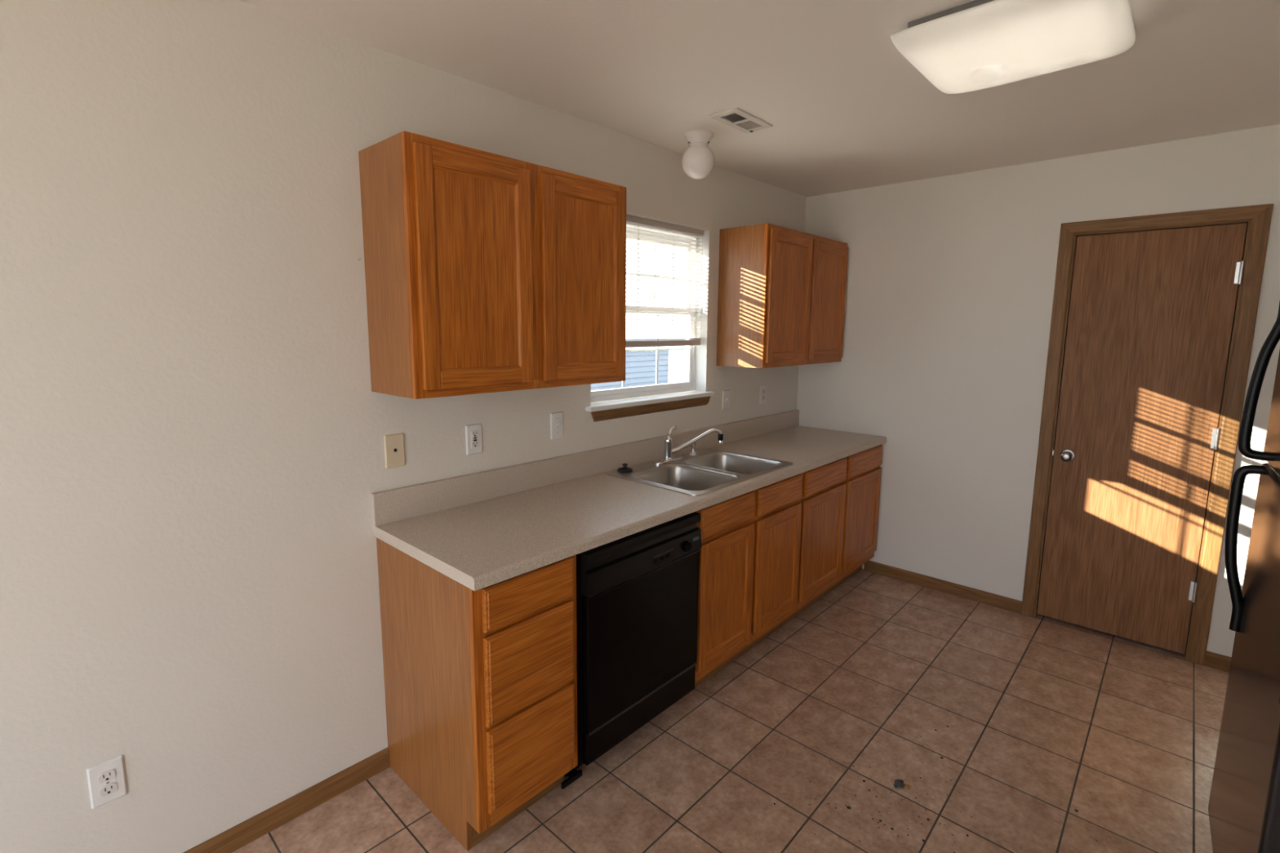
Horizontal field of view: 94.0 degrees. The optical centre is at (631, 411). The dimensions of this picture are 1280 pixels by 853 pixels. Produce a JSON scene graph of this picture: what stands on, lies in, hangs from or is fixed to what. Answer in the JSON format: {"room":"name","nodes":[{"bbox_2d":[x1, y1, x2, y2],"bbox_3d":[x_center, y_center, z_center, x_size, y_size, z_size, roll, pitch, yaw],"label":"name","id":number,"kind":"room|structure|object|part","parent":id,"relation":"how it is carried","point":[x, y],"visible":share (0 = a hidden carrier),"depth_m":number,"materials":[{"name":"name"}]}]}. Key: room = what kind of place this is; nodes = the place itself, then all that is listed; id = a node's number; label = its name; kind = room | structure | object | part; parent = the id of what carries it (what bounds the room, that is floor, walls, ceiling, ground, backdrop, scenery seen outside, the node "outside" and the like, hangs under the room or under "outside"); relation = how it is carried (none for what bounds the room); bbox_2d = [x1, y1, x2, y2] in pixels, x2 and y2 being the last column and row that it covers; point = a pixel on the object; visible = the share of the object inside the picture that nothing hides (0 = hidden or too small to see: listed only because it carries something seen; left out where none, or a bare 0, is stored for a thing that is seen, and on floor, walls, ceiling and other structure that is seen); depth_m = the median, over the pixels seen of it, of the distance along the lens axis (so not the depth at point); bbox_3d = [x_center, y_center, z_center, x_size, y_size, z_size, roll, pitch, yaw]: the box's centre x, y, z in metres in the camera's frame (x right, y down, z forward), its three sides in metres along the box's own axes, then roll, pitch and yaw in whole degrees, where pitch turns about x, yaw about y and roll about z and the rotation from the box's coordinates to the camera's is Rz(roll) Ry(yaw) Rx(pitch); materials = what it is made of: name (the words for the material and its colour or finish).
{"room":"kitchen","nodes":[
{"label":"kitchen","id":0,"kind":"room"},
{"bbox_2d":[0,0,806,852],"bbox_3d":[-1.587,0.158,1.367,0.140,2.470,8.162,8,11,42],"label":"wall","id":1,"kind":"structure","parent":0,"point":[193,428],"depth_m":1.67,"materials":[{"name":"white paint"}]},
{"bbox_2d":[86,755,127,808],"bbox_3d":[-1.395,0.986,1.587,0.009,0.117,0.073,8,11,42],"label":"wall outlet","id":2,"kind":"object","parent":1,"relation":"attached to","point":[107,783],"visible":1,"depth_m":1.58,"materials":[{"name":"white plastic"}]},
{"bbox_2d":[97,768,115,782],"bbox_3d":[-1.393,0.967,1.582,0.003,0.027,0.033,8,11,42],"label":"receptacle","id":3,"kind":"object","parent":2,"relation":"attached to","point":[104,775],"depth_m":1.58,"materials":[{"name":"white plastic"}]},
{"bbox_2d":[100,782,116,796],"bbox_3d":[-1.393,1.006,1.588,0.003,0.027,0.033,8,11,42],"label":"receptacle","id":4,"kind":"object","parent":2,"relation":"attached to","point":[107,788],"depth_m":1.59,"materials":[{"name":"white plastic"}]},
{"bbox_2d":[182,746,390,852],"bbox_3d":[-1.821,1.393,1.183,0.013,0.072,2.737,8,11,42],"label":"baseboard","id":5,"kind":"structure","parent":1,"relation":"attached to","point":[238,836],"depth_m":1.94,"materials":[{"name":"brown wood"}]},
{"bbox_2d":[383,432,405,468],"bbox_3d":[-0.826,0.137,2.079,0.007,0.117,0.071,8,11,42],"label":"cable plate","id":6,"kind":"object","parent":1,"relation":"attached to","point":[394,446],"visible":1,"depth_m":2.08,"materials":[{"name":"beige plastic"}]},
{"bbox_2d":[465,423,482,455],"bbox_3d":[-0.609,0.108,2.308,0.010,0.117,0.071,8,11,42],"label":"outlet","id":7,"kind":"object","parent":1,"relation":"attached to","point":[473,433],"visible":1,"depth_m":2.30,"materials":[{"name":"white plastic"}]},
{"bbox_2d":[471,430,479,448],"bbox_3d":[-0.608,0.108,2.306,0.003,0.067,0.034,8,11,42],"label":"receptacle","id":8,"kind":"object","parent":7,"relation":"attached to","point":[474,433],"depth_m":2.30,"materials":[{"name":"white plastic"}]},
{"bbox_2d":[358,130,626,399],"bbox_3d":[-0.441,-0.475,2.171,0.324,0.766,0.916,8,11,42],"label":"upper cabinet","id":9,"kind":"object","parent":1,"relation":"attached to","point":[486,272],"visible":1,"depth_m":1.93,"materials":[{"name":"brown wood"}]},
{"bbox_3d":[-0.487,-0.437,1.900,0.018,0.712,0.410,8,11,42],"label":"door","id":10,"kind":"part","parent":9,"relation":"part of","materials":[{"name":"brown wood"}]},
{"bbox_3d":[-0.489,-0.437,1.902,0.007,0.610,0.308,8,11,42],"label":"panel","id":11,"kind":"part","parent":9,"relation":"part of","materials":[{"name":"brown wood"}]},
{"bbox_3d":[-0.172,-0.482,2.234,0.018,0.712,0.411,8,11,42],"label":"door","id":12,"kind":"part","parent":9,"relation":"part of","materials":[{"name":"brown wood"}]},
{"bbox_3d":[-0.174,-0.482,2.236,0.007,0.610,0.309,8,11,42],"label":"panel","id":13,"kind":"part","parent":9,"relation":"part of","materials":[{"name":"brown wood"}]},
{"bbox_2d":[550,411,563,439],"bbox_3d":[-0.323,0.062,2.604,0.019,0.117,0.071,8,11,42],"label":"light switch","id":14,"kind":"object","parent":1,"relation":"attached to","point":[556,418],"visible":1,"depth_m":2.60,"materials":[{"name":"white plastic"}]},
{"bbox_2d":[370,409,799,526],"bbox_3d":[0.144,0.190,3.127,0.020,0.113,3.013,8,11,42],"label":"backsplash","id":15,"kind":"structure","parent":1,"relation":"attached to","point":[388,506],"depth_m":2.54,"materials":[{"name":"laminate"}]},
{"bbox_2d":[585,212,714,422],"bbox_3d":[0.080,-0.478,3.050,0.176,0.970,0.968,8,11,42],"label":"window","id":16,"kind":"structure","parent":1,"relation":"in","point":[650,401],"depth_m":3.24,"materials":[{"name":"white plastic"}]},
{"bbox_3d":[0.050,-0.318,3.100,0.025,0.447,0.844,8,11,42],"label":"sash","id":17,"kind":"part","parent":16,"relation":"part of","materials":[{"name":"white plastic"}]},
{"bbox_3d":[0.032,-0.718,3.063,0.025,0.427,0.844,8,11,42],"label":"sash","id":18,"kind":"part","parent":16,"relation":"part of","materials":[{"name":"white plastic"}]},
{"bbox_2d":[625,215,703,347],"bbox_3d":[0.087,-0.642,3.019,0.029,0.627,0.874,8,11,42],"label":"window blind","id":19,"kind":"object","parent":16,"relation":"attached to","point":[630,343],"visible":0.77,"depth_m":3.09,"materials":[{"name":"grey plastic"}]},
{"bbox_3d":[0.020,-0.630,2.948,0.029,0.602,0.008,8,11,42],"label":"ladder cord","id":20,"kind":"part","parent":19,"relation":"part of","materials":[{"name":"white fabric"}]},
{"bbox_3d":[0.085,-0.352,3.060,0.025,0.042,0.866,8,11,42],"label":"rail","id":21,"kind":"part","parent":19,"relation":"part of","materials":[{"name":"grey plastic"}]},
{"bbox_3d":[0.204,-0.656,3.144,0.029,0.602,0.008,8,11,42],"label":"ladder cord","id":22,"kind":"part","parent":19,"relation":"part of","materials":[{"name":"white fabric"}]},
{"bbox_3d":[0.374,-0.680,3.324,0.029,0.602,0.008,8,11,42],"label":"ladder cord","id":23,"kind":"part","parent":19,"relation":"part of","materials":[{"name":"white fabric"}]},
{"bbox_2d":[722,389,729,409],"bbox_3d":[0.566,-0.068,3.547,0.019,0.117,0.071,8,11,42],"label":"light switch","id":24,"kind":"object","parent":1,"relation":"attached to","point":[726,393],"visible":1,"depth_m":3.54,"materials":[{"name":"white plastic"}]},
{"bbox_2d":[759,385,766,404],"bbox_3d":[0.847,-0.109,3.853,0.009,0.117,0.071,8,11,42],"label":"wall outlet","id":25,"kind":"object","parent":1,"relation":"attached to","point":[762,388],"visible":1,"depth_m":3.85,"materials":[{"name":"white plastic"}]},
{"bbox_2d":[715,222,848,368],"bbox_3d":[0.948,-0.675,3.645,0.324,0.763,0.998,8,11,42],"label":"upper cabinet","id":26,"kind":"object","parent":1,"relation":"attached to","point":[781,302],"visible":1,"depth_m":3.35,"materials":[{"name":"brown wood"}]},
{"bbox_3d":[0.891,-0.635,3.363,0.018,0.709,0.468,8,11,42],"label":"door","id":27,"kind":"part","parent":26,"relation":"part of","materials":[{"name":"brown wood"}]},
{"bbox_3d":[0.890,-0.636,3.365,0.007,0.607,0.366,8,11,42],"label":"panel","id":28,"kind":"part","parent":26,"relation":"part of","materials":[{"name":"brown wood"}]},
{"bbox_3d":[1.045,-0.661,3.555,0.019,0.763,0.998,8,11,42],"label":"frame","id":29,"kind":"part","parent":26,"relation":"part of","materials":[{"name":"brown wood"}]},
{"bbox_3d":[1.224,-0.683,3.716,0.018,0.709,0.461,8,11,42],"label":"door","id":30,"kind":"part","parent":26,"relation":"part of","materials":[{"name":"brown wood"}]},
{"bbox_3d":[1.222,-0.683,3.718,0.007,0.607,0.359,8,11,42],"label":"panel","id":31,"kind":"part","parent":26,"relation":"part of","materials":[{"name":"brown wood"}]},
{"bbox_2d":[231,568,1229,852],"bbox_3d":[0.277,1.466,1.305,3.210,0.080,5.962,8,11,42],"label":"floor","id":32,"kind":"structure","parent":0,"point":[1134,726],"depth_m":2.24,"materials":[{"name":"brown tile"}]},
{"bbox_2d":[376,537,577,850],"bbox_3d":[-0.528,0.873,2.054,0.620,0.874,0.388,8,11,42],"label":"base cabinet","id":33,"kind":"object","parent":32,"relation":"on","point":[481,685],"visible":0.82,"depth_m":1.85,"materials":[{"name":"brown wood"}]},
{"bbox_3d":[-0.323,0.849,1.857,0.019,0.770,0.388,8,11,42],"label":"frame","id":34,"kind":"part","parent":33,"relation":"part of","materials":[{"name":"brown wood"}]},
{"bbox_3d":[-0.303,0.548,1.804,0.018,0.130,0.335,8,11,42],"label":"drawer","id":35,"kind":"part","parent":33,"relation":"part of","materials":[{"name":"brown wood"}]},
{"bbox_3d":[-0.305,0.766,1.834,0.018,0.276,0.335,8,11,42],"label":"drawer","id":36,"kind":"part","parent":33,"relation":"part of","materials":[{"name":"brown wood"}]},
{"bbox_3d":[-0.307,1.048,1.874,0.018,0.266,0.335,8,11,42],"label":"drawer","id":37,"kind":"part","parent":33,"relation":"part of","materials":[{"name":"brown wood"}]},
{"bbox_2d":[560,511,702,789],"bbox_3d":[-0.167,0.831,2.391,0.629,0.866,0.660,8,11,42],"label":"dishwasher","id":38,"kind":"object","parent":32,"relation":"on","point":[637,593],"visible":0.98,"depth_m":2.14,"materials":[{"name":"black plastic"}]},
{"bbox_3d":[-0.035,1.230,2.320,0.056,0.097,0.658,8,11,42],"label":"toe panel","id":39,"kind":"part","parent":38,"relation":"part of","materials":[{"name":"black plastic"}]},
{"bbox_3d":[0.046,1.121,2.256,0.025,0.120,0.610,8,11,42],"label":"access panel","id":40,"kind":"part","parent":38,"relation":"part of","materials":[{"name":"black plastic"}]},
{"bbox_3d":[0.051,0.819,2.211,0.033,0.484,0.610,8,11,42],"label":"door","id":41,"kind":"part","parent":38,"relation":"part of","materials":[{"name":"black plastic"}]},
{"bbox_3d":[0.056,0.504,2.165,0.039,0.145,0.612,8,11,42],"label":"control panel","id":42,"kind":"part","parent":38,"relation":"part of","materials":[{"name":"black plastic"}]},
{"bbox_2d":[694,472,802,688],"bbox_3d":[0.348,0.748,2.984,0.620,0.874,0.911,8,11,42],"label":"base cabinet","id":43,"kind":"object","parent":32,"relation":"on","point":[749,553],"visible":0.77,"depth_m":2.72,"materials":[{"name":"brown wood"}]},
{"bbox_3d":[0.414,0.803,2.619,0.018,0.554,0.410,8,11,42],"label":"door","id":44,"kind":"part","parent":43,"relation":"part of","materials":[{"name":"brown wood"}]},
{"bbox_3d":[0.412,0.803,2.620,0.007,0.452,0.308,8,11,42],"label":"panel","id":45,"kind":"part","parent":43,"relation":"part of","materials":[{"name":"brown wood"}]},
{"bbox_3d":[0.417,0.446,2.568,0.018,0.130,0.410,8,11,42],"label":"false drawer","id":46,"kind":"part","parent":43,"relation":"part of","materials":[{"name":"brown wood"}]},
{"bbox_3d":[0.721,0.759,2.944,0.018,0.554,0.417,8,11,42],"label":"door","id":47,"kind":"part","parent":43,"relation":"part of","materials":[{"name":"brown wood"}]},
{"bbox_3d":[0.719,0.759,2.946,0.007,0.452,0.315,8,11,42],"label":"panel","id":48,"kind":"part","parent":43,"relation":"part of","materials":[{"name":"brown wood"}]},
{"bbox_3d":[0.723,0.402,2.894,0.018,0.130,0.417,8,11,42],"label":"false drawer","id":49,"kind":"part","parent":43,"relation":"part of","materials":[{"name":"brown wood"}]},
{"bbox_2d":[782,444,882,625],"bbox_3d":[1.024,0.652,3.702,0.620,0.874,1.068,8,11,42],"label":"base cabinet","id":50,"kind":"object","parent":32,"relation":"on","point":[840,499],"visible":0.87,"depth_m":3.42,"materials":[{"name":"brown wood"}]},
{"bbox_2d":[370,409,886,591],"bbox_3d":[0.368,0.239,2.924,0.632,0.150,3.013,8,11,42],"label":"countertop","id":51,"kind":"structure","parent":50,"relation":"on","point":[480,530],"depth_m":2.27,"materials":[{"name":"laminate"}]},
{"bbox_2d":[653,425,723,464],"bbox_3d":[0.273,0.163,3.061,0.369,0.176,0.139,-2,8,-15],"label":"faucet","id":52,"kind":"object","parent":51,"relation":"on","point":[668,451],"visible":1,"depth_m":3.03,"materials":[{"name":"silver metal"}]},
{"bbox_3d":[0.185,0.247,3.049,0.058,0.012,0.210,8,11,42],"label":"deck plate","id":53,"kind":"part","parent":52,"relation":"part of","materials":[{"name":"silver metal"}]},
{"bbox_3d":[0.201,0.104,3.054,0.025,0.059,0.077,6,10,34],"label":"lever","id":54,"kind":"part","parent":52,"relation":"part of","materials":[{"name":"silver metal"}]},
{"bbox_3d":[0.328,0.152,3.042,0.268,0.133,0.027,0,8,-2],"label":"spout","id":55,"kind":"part","parent":52,"relation":"part of","materials":[{"name":"silver metal"}]},
{"bbox_2d":[606,448,793,496],"bbox_3d":[0.348,0.357,2.914,0.536,0.169,0.830,8,11,42],"label":"sink","id":56,"kind":"object","parent":51,"relation":"in","point":[710,470],"visible":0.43,"depth_m":2.94,"materials":[{"name":"silver metal"}]},
{"bbox_2d":[617,463,632,472],"bbox_3d":[-0.033,0.264,2.825,0.074,0.036,0.074,8,11,42],"label":"stopper","id":57,"kind":"object","parent":56,"relation":"on","point":[624,468],"visible":1,"depth_m":2.81,"materials":[{"name":"black rubber"}]},
{"bbox_3d":[0.238,0.380,2.745,0.412,0.169,0.363,8,11,42],"label":"bowl","id":58,"kind":"part","parent":56,"relation":"part of","materials":[{"name":"silver metal"}]},
{"bbox_2d":[688,442,697,455],"bbox_3d":[0.329,0.194,3.198,0.042,0.077,0.042,8,11,42],"label":"sprayer","id":59,"kind":"object","parent":56,"relation":"on","point":[693,452],"visible":0.71,"depth_m":3.19,"materials":[{"name":"silver metal"}]},
{"bbox_3d":[0.510,0.342,3.034,0.412,0.169,0.363,8,11,42],"label":"bowl","id":60,"kind":"part","parent":56,"relation":"part of","materials":[{"name":"silver metal"}]},
{"bbox_3d":[1.059,0.712,3.303,0.018,0.554,0.499,8,11,42],"label":"door","id":61,"kind":"part","parent":50,"relation":"part of","materials":[{"name":"brown wood"}]},
{"bbox_3d":[1.057,0.711,3.304,0.007,0.452,0.397,8,11,42],"label":"panel","id":62,"kind":"part","parent":50,"relation":"part of","materials":[{"name":"brown wood"}]},
{"bbox_3d":[1.061,0.354,3.253,0.018,0.130,0.499,8,11,42],"label":"drawer","id":63,"kind":"part","parent":50,"relation":"part of","materials":[{"name":"brown wood"}]},
{"bbox_3d":[1.422,0.660,3.688,0.018,0.554,0.507,8,11,42],"label":"door","id":64,"kind":"part","parent":50,"relation":"part of","materials":[{"name":"brown wood"}]},
{"bbox_3d":[1.420,0.660,3.690,0.007,0.452,0.405,8,11,42],"label":"panel","id":65,"kind":"part","parent":50,"relation":"part of","materials":[{"name":"brown wood"}]},
{"bbox_3d":[1.424,0.302,3.638,0.018,0.130,0.507,8,11,42],"label":"drawer","id":66,"kind":"part","parent":50,"relation":"part of","materials":[{"name":"brown wood"}]},
{"bbox_2d":[893,779,911,788],"bbox_3d":[0.948,1.307,2.095,0.061,0.024,0.031,1,8,3],"label":"clump","id":67,"kind":"object","parent":32,"relation":"on","point":[898,783],"visible":1,"depth_m":2.09,"materials":[{"name":"grey"}]},
{"bbox_2d":[715,690,1097,852],"bbox_3d":[0.988,1.304,2.187,1.124,0.004,1.314,8,11,42],"label":"crumbs","id":68,"kind":"object","parent":32,"relation":"on","point":[864,780],"visible":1,"depth_m":2.00,"materials":[{"name":"brown food"}]},
{"bbox_2d":[1208,301,1279,852],"bbox_3d":[1.797,0.579,1.270,0.758,1.704,0.765,7,11,40],"label":"refrigerator","id":69,"kind":"object","parent":32,"relation":"on","point":[1244,804],"visible":1,"depth_m":1.54,"materials":[{"name":"black metal"}]},
{"bbox_3d":[1.754,0.395,1.727,0.065,0.494,0.019,7,11,40],"label":"handle","id":70,"kind":"part","parent":69,"relation":"part of","materials":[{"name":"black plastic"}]},
{"bbox_3d":[1.758,-0.085,1.660,0.065,0.447,0.019,7,11,40],"label":"handle","id":71,"kind":"part","parent":69,"relation":"part of","materials":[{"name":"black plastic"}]},
{"bbox_3d":[1.584,-0.058,1.371,0.068,0.473,0.765,7,11,40],"label":"freezer door","id":72,"kind":"part","parent":69,"relation":"part of","materials":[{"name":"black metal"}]},
{"bbox_2d":[238,0,1279,197],"bbox_3d":[0.294,-1.069,0.949,3.210,0.100,5.962,8,11,42],"label":"ceiling","id":73,"kind":"structure","parent":0,"point":[846,109],"depth_m":2.09,"materials":[{"name":"white paint"}]},
{"bbox_2d":[681,129,714,179],"bbox_3d":[0.304,-1.172,2.746,0.151,0.194,0.151,8,11,42],"label":"globe light","id":74,"kind":"object","parent":73,"relation":"attached to","point":[698,160],"visible":1,"depth_m":2.69,"materials":[{"name":"white glass"}]},
{"bbox_2d":[709,107,773,133],"bbox_3d":[0.468,-1.235,2.544,0.137,0.012,0.280,8,11,42],"label":"ceiling vent","id":75,"kind":"object","parent":73,"relation":"in","point":[737,118],"visible":1,"depth_m":2.53,"materials":[{"name":"white metal"}]},
{"bbox_2d":[889,0,1135,93],"bbox_3d":[1.116,-1.077,1.746,0.530,0.093,0.550,8,11,42],"label":"ceiling lamp","id":76,"kind":"object","parent":73,"relation":"attached to","point":[976,45],"visible":1,"depth_m":1.66,"materials":[{"name":"white plastic"}]},
{"bbox_2d":[796,124,1279,657],"bbox_3d":[2.286,-0.079,3.237,2.950,2.470,0.120,8,11,42],"label":"wall","id":77,"kind":"structure","parent":0,"point":[951,279],"depth_m":3.43,"materials":[{"name":"white paint"}]},
{"bbox_2d":[863,560,1231,672],"bbox_3d":[2.431,1.142,3.172,2.404,0.072,0.013,8,11,42],"label":"baseboard","id":78,"kind":"structure","parent":77,"relation":"attached to","point":[1212,660],"depth_m":3.58,"materials":[{"name":"brown wood"}]},
{"bbox_2d":[1036,222,1247,653],"bbox_3d":[2.490,0.150,2.982,0.628,2.050,0.100,8,11,42],"label":"door","id":79,"kind":"structure","parent":77,"relation":"in","point":[1151,313],"depth_m":2.97,"materials":[{"name":"brown wood"}]},
{"bbox_3d":[2.296,0.236,3.151,0.065,0.065,0.064,8,11,42],"label":"knob","id":80,"kind":"part","parent":79,"relation":"part of","materials":[{"name":"grey metal"}]},
{"bbox_2d":[1021,204,1273,665],"bbox_3d":[2.529,0.119,3.022,0.753,2.140,0.135,8,11,42],"label":"door frame","id":81,"kind":"structure","parent":77,"relation":"attached to","point":[1257,217],"depth_m":2.83,"materials":[{"name":"brown wood"}]},
{"label":"outside","id":82,"kind":"structure","parent":0,"visible":0},
{"bbox_2d":[671,346,684,393],"bbox_3d":[-9.058,-1.265,22.590,80.000,0.001,100.000,8,11,42],"label":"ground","id":83,"kind":"structure","parent":82,"point":[678,356],"depth_m":31.49,"materials":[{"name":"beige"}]},
{"bbox_2d":[591,346,675,402],"bbox_3d":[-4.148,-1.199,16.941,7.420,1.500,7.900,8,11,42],"label":"neighbor house","id":84,"kind":"structure","parent":83,"relation":"on","point":[640,366],"depth_m":16.45,"materials":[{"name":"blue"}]}
]}

